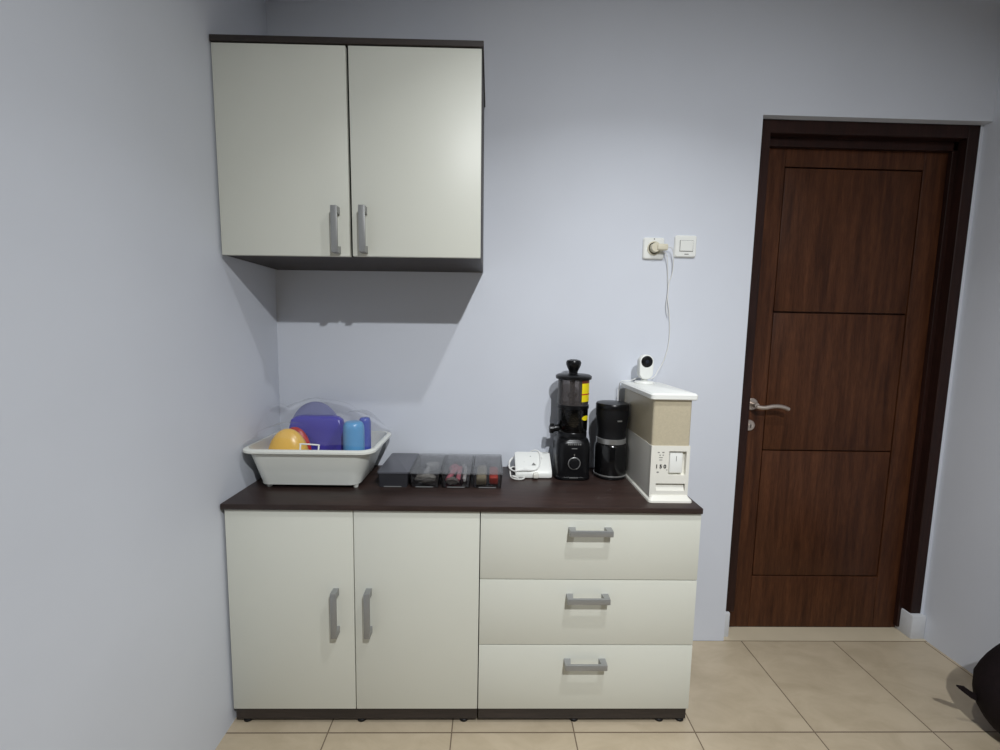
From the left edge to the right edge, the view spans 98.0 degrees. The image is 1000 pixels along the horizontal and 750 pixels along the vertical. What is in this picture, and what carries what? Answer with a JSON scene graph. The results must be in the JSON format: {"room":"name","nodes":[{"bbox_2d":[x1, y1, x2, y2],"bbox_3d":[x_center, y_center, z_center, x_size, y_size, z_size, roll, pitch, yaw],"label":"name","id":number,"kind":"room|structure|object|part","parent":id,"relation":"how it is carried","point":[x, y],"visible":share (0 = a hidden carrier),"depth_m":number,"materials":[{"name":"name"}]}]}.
{"room":"kitchen","nodes":[
{"label":"kitchen","id":0,"kind":"room"},
{"bbox_2d":[0,0,280,749],"bbox_3d":[-0.879,-0.016,-0.567,0.120,2.720,4.520,1,6,-1],"label":"wall","id":1,"kind":"structure","parent":0,"point":[139,357],"depth_m":0.97,"materials":[{"name":"paint"}]},
{"bbox_2d":[215,641,999,749],"bbox_3d":[0.519,1.398,-0.283,2.974,0.100,4.740,1,6,-1],"label":"floor","id":2,"kind":"structure","parent":0,"point":[744,695],"depth_m":1.47,"materials":[{"name":"beige tile"}]},
{"bbox_2d":[224,510,480,721],"bbox_3d":[-0.470,0.769,1.576,0.795,0.737,0.425,1,6,-1],"label":"base cabinet","id":3,"kind":"object","parent":2,"relation":"on","point":[360,615],"visible":0.93,"depth_m":1.39,"materials":[{"name":"white laminate"}]},
{"bbox_3d":[-0.665,0.756,1.398,0.396,0.676,0.016,1,6,-1],"label":"door","id":4,"kind":"part","parent":3,"relation":"part of","materials":[{"name":"white laminate"}]},
{"bbox_3d":[-0.522,0.755,1.376,0.019,0.150,0.032,1,6,-1],"label":"handle","id":5,"kind":"part","parent":3,"relation":"part of","materials":[{"name":"grey metal"}]},
{"bbox_3d":[-0.418,0.756,1.378,0.019,0.150,0.032,1,6,-1],"label":"handle","id":6,"kind":"part","parent":3,"relation":"part of","materials":[{"name":"grey metal"}]},
{"bbox_3d":[-0.267,0.762,1.406,0.395,0.676,0.016,1,6,-1],"label":"door","id":7,"kind":"part","parent":3,"relation":"part of","materials":[{"name":"white laminate"}]},
{"bbox_2d":[220,465,702,513],"bbox_3d":[-0.115,0.398,1.557,1.505,0.018,0.405,1,6,-1],"label":"countertop","id":8,"kind":"structure","parent":3,"relation":"on","point":[595,494],"depth_m":1.42,"materials":[{"name":"laminate"}]},
{"bbox_2d":[243,431,390,487],"bbox_3d":[-0.641,0.304,1.579,0.441,0.144,0.301,1,6,-1],"label":"tub","id":9,"kind":"object","parent":8,"relation":"on","point":[275,466],"visible":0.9,"depth_m":1.46,"materials":[{"name":"white plastic"}]},
{"bbox_2d":[268,429,308,449],"bbox_3d":[-0.739,0.275,1.520,0.148,0.178,0.095,1,6,-1],"label":"bowl","id":10,"kind":"object","parent":9,"relation":"in","point":[285,439],"visible":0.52,"depth_m":1.49,"materials":[{"name":"orange plastic"}]},
{"bbox_2d":[289,427,311,449],"bbox_3d":[-0.748,0.272,1.591,0.124,0.168,0.049,1,6,-1],"label":"cup","id":11,"kind":"object","parent":9,"relation":"in","point":[297,429],"visible":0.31,"depth_m":1.58,"materials":[{"name":"red plastic"}]},
{"bbox_2d":[299,443,319,449],"bbox_3d":[-0.632,0.239,1.442,0.069,0.025,0.012,1,6,-1],"label":"hook","id":12,"kind":"object","parent":9,"relation":"in","point":[300,444],"visible":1,"depth_m":1.44,"materials":[{"name":"white plastic"}]},
{"bbox_2d":[293,401,336,417],"bbox_3d":[-0.706,0.225,1.671,0.196,0.248,0.008,1,6,-1],"label":"plate","id":13,"kind":"object","parent":9,"relation":"in","point":[311,408],"visible":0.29,"depth_m":1.66,"materials":[{"name":"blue plastic"}]},
{"bbox_2d":[289,415,343,449],"bbox_3d":[-0.688,0.253,1.642,0.242,0.199,0.050,1,6,-1],"label":"basin","id":14,"kind":"object","parent":9,"relation":"in","point":[326,431],"visible":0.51,"depth_m":1.62,"materials":[{"name":"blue plastic"}]},
{"bbox_2d":[343,420,364,449],"bbox_3d":[-0.528,0.264,1.572,0.076,0.196,0.070,1,6,-1],"label":"cup","id":15,"kind":"object","parent":9,"relation":"in","point":[353,430],"visible":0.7,"depth_m":1.54,"materials":[{"name":"blue plastic"}]},
{"bbox_2d":[359,417,370,449],"bbox_3d":[-0.510,0.257,1.645,0.045,0.196,0.045,1,6,-1],"label":"cup","id":16,"kind":"object","parent":9,"relation":"in","point":[366,421],"visible":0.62,"depth_m":1.62,"materials":[{"name":"blue plastic"}]},
{"bbox_2d":[377,453,418,486],"bbox_3d":[-0.373,0.350,1.616,0.108,0.056,0.236,1,6,-1],"label":"storage box","id":17,"kind":"object","parent":8,"relation":"on","point":[394,472],"visible":0.86,"depth_m":1.52,"materials":[{"name":"grey plastic"}]},
{"bbox_3d":[-0.372,0.325,1.615,0.108,0.006,0.234,1,6,-1],"label":"lid","id":18,"kind":"part","parent":17,"relation":"part of","materials":[{"name":"grey"}]},
{"bbox_2d":[409,453,446,487],"bbox_3d":[-0.264,0.352,1.619,0.108,0.056,0.236,1,6,-1],"label":"storage box","id":19,"kind":"object","parent":8,"relation":"on","point":[424,464],"visible":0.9,"depth_m":1.58,"materials":[{"name":"clear plastic"}]},
{"bbox_2d":[414,474,435,482],"bbox_3d":[-0.265,0.366,1.544,0.076,0.036,0.054,1,6,-1],"label":"clear bag","id":20,"kind":"object","parent":19,"relation":"in","point":[422,478],"visible":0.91,"depth_m":1.53,"materials":[{"name":"plastic"}]},
{"bbox_3d":[-0.264,0.327,1.617,0.108,0.006,0.234,1,6,-1],"label":"lid","id":21,"kind":"part","parent":19,"relation":"part of","materials":[{"name":"clear plastic"}]},
{"bbox_2d":[441,454,473,487],"bbox_3d":[-0.155,0.353,1.621,0.108,0.056,0.236,1,6,-1],"label":"storage box","id":22,"kind":"object","parent":8,"relation":"on","point":[453,464],"visible":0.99,"depth_m":1.59,"materials":[{"name":"clear plastic"}]},
{"bbox_2d":[446,477,458,484],"bbox_3d":[-0.167,0.373,1.530,0.048,0.028,0.025,1,6,-1],"label":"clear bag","id":23,"kind":"object","parent":22,"relation":"in","point":[452,480],"visible":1,"depth_m":1.52,"materials":[{"name":"plastic"}]},
{"bbox_2d":[445,474,460,481],"bbox_3d":[-0.168,0.359,1.606,0.056,0.038,0.120,1,6,-1],"label":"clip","id":24,"kind":"object","parent":22,"relation":"in","point":[458,476],"visible":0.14,"depth_m":1.56,"materials":[{"name":"pink"}]},
{"bbox_3d":[-0.154,0.328,1.619,0.108,0.006,0.234,1,6,-1],"label":"lid","id":25,"kind":"part","parent":22,"relation":"part of","materials":[{"name":"clear plastic"}]},
{"bbox_2d":[472,454,502,487],"bbox_3d":[-0.046,0.355,1.623,0.108,0.056,0.236,1,6,-1],"label":"storage box","id":26,"kind":"object","parent":8,"relation":"on","point":[482,464],"visible":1,"depth_m":1.60,"materials":[{"name":"clear plastic"}]},
{"bbox_2d":[476,474,486,484],"bbox_3d":[-0.068,0.368,1.602,0.036,0.028,0.155,1,6,-1],"label":"packet","id":27,"kind":"object","parent":26,"relation":"in","point":[480,479],"visible":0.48,"depth_m":1.53,"materials":[{"name":"beige plastic"}]},
{"bbox_3d":[-0.045,0.330,1.622,0.108,0.006,0.234,1,6,-1],"label":"lid","id":28,"kind":"part","parent":26,"relation":"part of","materials":[{"name":"clear plastic"}]},
{"bbox_2d":[489,474,497,484],"bbox_3d":[-0.024,0.368,1.598,0.032,0.030,0.125,1,6,-1],"label":"packet","id":29,"kind":"object","parent":26,"relation":"in","point":[493,479],"visible":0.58,"depth_m":1.54,"materials":[{"name":"red plastic"}]},
{"bbox_2d":[508,450,551,479],"bbox_3d":[0.113,0.339,1.665,0.161,0.083,0.138,1,6,-1],"label":"power adapter","id":30,"kind":"object","parent":8,"relation":"on","point":[531,464],"visible":1,"depth_m":1.65,"materials":[{"name":"white plastic"}]},
{"bbox_2d":[549,359,591,480],"bbox_3d":[0.263,0.163,1.647,0.155,0.445,0.151,1,6,-1],"label":"juicer","id":31,"kind":"object","parent":8,"relation":"on","point":[571,444],"visible":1,"depth_m":1.60,"materials":[{"name":"black plastic"}]},
{"bbox_3d":[0.208,0.200,1.638,0.045,0.038,0.032,1,6,-1],"label":"spout","id":32,"kind":"part","parent":31,"relation":"part of","materials":[{"name":"black plastic"}]},
{"bbox_3d":[0.273,0.326,1.596,0.036,0.036,0.015,1,6,-1],"label":"dial knob","id":33,"kind":"part","parent":31,"relation":"part of","materials":[{"name":"black plastic"}]},
{"bbox_3d":[0.277,0.004,1.632,0.134,0.022,0.134,1,6,-1],"label":"chamber lid","id":34,"kind":"part","parent":31,"relation":"part of","materials":[{"name":"black plastic"}]},
{"bbox_2d":[593,400,628,479],"bbox_3d":[0.423,0.243,1.659,0.123,0.288,0.123,1,6,-1],"label":"coffee grinder","id":35,"kind":"object","parent":8,"relation":"on","point":[610,446],"visible":1,"depth_m":1.61,"materials":[{"name":"black plastic"}]},
{"bbox_2d":[593,441,626,479],"bbox_3d":[0.422,0.320,1.667,0.121,0.134,0.121,1,6,-1],"label":"jar","id":36,"kind":"object","parent":35,"relation":"on","point":[610,457],"depth_m":1.62,"materials":[{"name":"black plastic"}]},
{"bbox_3d":[0.426,0.113,1.646,0.123,0.026,0.123,1,6,-1],"label":"lid","id":37,"kind":"part","parent":35,"relation":"part of","materials":[{"name":"black plastic"}]},
{"bbox_2d":[621,381,697,502],"bbox_3d":[0.553,0.221,1.566,0.153,0.357,0.345,1,6,-1],"label":"dispenser","id":38,"kind":"object","parent":8,"relation":"on","point":[659,418],"visible":0.98,"depth_m":1.42,"materials":[{"name":"white plastic"}]},
{"bbox_2d":[617,354,653,400],"bbox_3d":[0.521,0.130,1.690,0.142,0.422,0.074,6,8,39],"label":"security camera","id":39,"kind":"object","parent":38,"relation":"on","point":[645,363],"visible":0.88,"depth_m":1.63,"materials":[{"name":"white plastic"}]},
{"bbox_3d":[0.488,0.172,1.704,0.082,0.334,0.038,6,8,42],"label":"cord","id":40,"kind":"part","parent":39,"relation":"part of","materials":[{"name":"white plastic"}]},
{"bbox_3d":[0.554,0.138,1.561,0.125,0.152,0.314,1,6,-1],"label":"tank","id":41,"kind":"part","parent":38,"relation":"part of","materials":[{"name":"beige plastic"}]},
{"bbox_3d":[0.556,0.053,1.553,0.153,0.021,0.337,1,6,-1],"label":"lid","id":42,"kind":"part","parent":38,"relation":"part of","materials":[{"name":"white plastic"}]},
{"bbox_3d":[0.554,0.314,1.428,0.127,0.171,0.017,1,6,-1],"label":"panel","id":43,"kind":"part","parent":38,"relation":"part of","materials":[{"name":"white plastic"}]},
{"bbox_3d":[0.558,0.368,1.435,0.093,0.020,0.015,1,6,-1],"label":"rice drawer","id":44,"kind":"part","parent":38,"relation":"part of","materials":[{"name":"white plastic"}]},
{"bbox_3d":[0.575,0.287,1.427,0.043,0.068,0.011,1,6,-1],"label":"dispensing lever","id":45,"kind":"part","parent":38,"relation":"part of","materials":[{"name":"white plastic"}]},
{"bbox_2d":[478,512,700,721],"bbox_3d":[0.280,0.781,1.592,0.703,0.737,0.425,1,6,-1],"label":"base cabinet","id":46,"kind":"object","parent":2,"relation":"on","point":[582,615],"visible":0.95,"depth_m":1.41,"materials":[{"name":"white laminate"}]},
{"bbox_3d":[0.280,0.995,1.441,0.702,0.226,0.016,1,6,-1],"label":"drawer","id":47,"kind":"part","parent":46,"relation":"part of","materials":[{"name":"white laminate"}]},
{"bbox_3d":[0.277,0.940,1.411,0.136,0.019,0.032,1,6,-1],"label":"handle","id":48,"kind":"part","parent":46,"relation":"part of","materials":[{"name":"grey metal"}]},
{"bbox_3d":[0.284,0.770,1.418,0.702,0.222,0.016,1,6,-1],"label":"drawer","id":49,"kind":"part","parent":46,"relation":"part of","materials":[{"name":"white laminate"}]},
{"bbox_3d":[0.281,0.716,1.388,0.136,0.019,0.032,1,6,-1],"label":"handle","id":50,"kind":"part","parent":46,"relation":"part of","materials":[{"name":"grey metal"}]},
{"bbox_3d":[0.288,0.546,1.395,0.702,0.222,0.016,1,6,-1],"label":"drawer","id":51,"kind":"part","parent":46,"relation":"part of","materials":[{"name":"white laminate"}]},
{"bbox_3d":[0.285,0.493,1.365,0.136,0.019,0.032,1,6,-1],"label":"handle","id":52,"kind":"part","parent":46,"relation":"part of","materials":[{"name":"grey metal"}]},
{"bbox_2d":[956,644,999,733],"bbox_3d":[1.682,1.000,1.363,0.339,0.393,0.290,1,6,-1],"label":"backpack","id":53,"kind":"object","parent":2,"relation":"on","point":[986,674],"visible":1,"depth_m":1.41,"materials":[{"name":"black fabric"}]},
{"bbox_2d":[266,0,999,640],"bbox_3d":[0.501,-0.230,1.771,2.974,2.720,0.120,1,6,-1],"label":"wall","id":54,"kind":"structure","parent":0,"point":[610,126],"depth_m":1.67,"materials":[{"name":"paint"}]},
{"bbox_2d":[209,34,484,272],"bbox_3d":[-0.450,-0.687,1.452,0.792,0.621,0.376,0,6,-1],"label":"upper cabinet","id":55,"kind":"object","parent":54,"relation":"attached to","point":[334,153],"visible":1,"depth_m":1.30,"materials":[{"name":"white laminate"}]},
{"bbox_3d":[-0.648,-0.663,1.301,0.386,0.601,0.016,0,6,-1],"label":"door","id":56,"kind":"part","parent":55,"relation":"part of","materials":[{"name":"white laminate"}]},
{"bbox_3d":[-0.493,-0.435,1.304,0.019,0.136,0.032,0,6,-1],"label":"handle","id":57,"kind":"part","parent":55,"relation":"part of","materials":[{"name":"grey metal"}]},
{"bbox_3d":[-0.411,-0.437,1.305,0.019,0.136,0.032,0,6,-1],"label":"handle","id":58,"kind":"part","parent":55,"relation":"part of","materials":[{"name":"grey metal"}]},
{"bbox_3d":[-0.252,-0.661,1.310,0.390,0.600,0.016,0,6,-1],"label":"door","id":59,"kind":"part","parent":55,"relation":"part of","materials":[{"name":"white laminate"}]},
{"bbox_2d":[642,237,663,259],"bbox_3d":[0.593,-0.488,1.678,0.082,0.082,0.014,1,6,-1],"label":"wall socket","id":60,"kind":"object","parent":54,"relation":"attached to","point":[647,241],"visible":0.75,"depth_m":1.68,"materials":[{"name":"white plastic"}]},
{"bbox_2d":[649,243,673,378],"bbox_3d":[0.616,-0.245,1.677,0.112,0.519,0.059,1,6,-1],"label":"plug","id":61,"kind":"object","parent":60,"relation":"hanging from","point":[655,247],"visible":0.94,"depth_m":1.67,"materials":[{"name":"beige plastic"}]},
{"bbox_3d":[0.638,-0.352,1.685,0.048,0.247,0.011,-1,6,-22],"label":"cord","id":62,"kind":"part","parent":61,"relation":"part of","materials":[{"name":"white plastic"}]},
{"bbox_2d":[674,235,696,257],"bbox_3d":[0.716,-0.497,1.679,0.085,0.083,0.015,1,6,-1],"label":"light switch","id":63,"kind":"object","parent":54,"relation":"attached to","point":[684,245],"visible":0.99,"depth_m":1.68,"materials":[{"name":"white plastic"}]},
{"bbox_2d":[724,627,925,640],"bbox_3d":[1.399,1.137,1.929,0.889,0.002,0.117,1,6,-1],"label":"threshold","id":64,"kind":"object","parent":54,"relation":"attached to","point":[735,633],"depth_m":1.91,"materials":[{"name":"tile"}]},
{"bbox_2d":[724,608,925,638],"bbox_3d":[1.400,1.082,1.920,0.889,0.112,0.088,1,6,-1],"label":"trim","id":65,"kind":"structure","parent":54,"relation":"attached to","point":[912,625],"depth_m":1.89,"materials":[{"name":"white paint"}]},
{"bbox_2d":[729,148,947,626],"bbox_3d":[1.409,0.101,1.836,0.790,2.078,0.094,1,6,-1],"label":"door","id":66,"kind":"structure","parent":54,"relation":"in","point":[850,241],"depth_m":1.84,"materials":[{"name":"brown wood"}]},
{"bbox_3d":[1.118,0.127,1.815,0.157,0.051,0.059,1,6,-1],"label":"handle","id":67,"kind":"part","parent":66,"relation":"part of","materials":[{"name":"silver metal"}]},
{"bbox_3d":[1.402,0.609,1.912,0.560,0.563,0.020,1,6,-1],"label":"panel","id":68,"kind":"part","parent":66,"relation":"part of","materials":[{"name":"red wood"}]},
{"bbox_3d":[1.413,0.034,1.853,0.560,0.582,0.020,1,6,-1],"label":"panel","id":69,"kind":"part","parent":66,"relation":"part of","materials":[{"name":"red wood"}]},
{"bbox_3d":[1.423,-0.545,1.794,0.560,0.571,0.020,1,6,-1],"label":"panel","id":70,"kind":"part","parent":66,"relation":"part of","materials":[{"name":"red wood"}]},
{"bbox_2d":[726,119,980,626],"bbox_3d":[1.413,0.066,1.834,0.879,2.111,0.088,1,6,-1],"label":"trim","id":71,"kind":"structure","parent":54,"relation":"attached to","point":[961,142],"depth_m":1.76,"materials":[{"name":"brown wood"}]},
{"bbox_2d":[923,69,999,673],"bbox_3d":[1.973,0.024,-0.446,0.120,2.720,4.640,1,6,-1],"label":"wall","id":72,"kind":"structure","parent":0,"point":[961,610],"depth_m":1.71,"materials":[{"name":"paint"}]}
]}

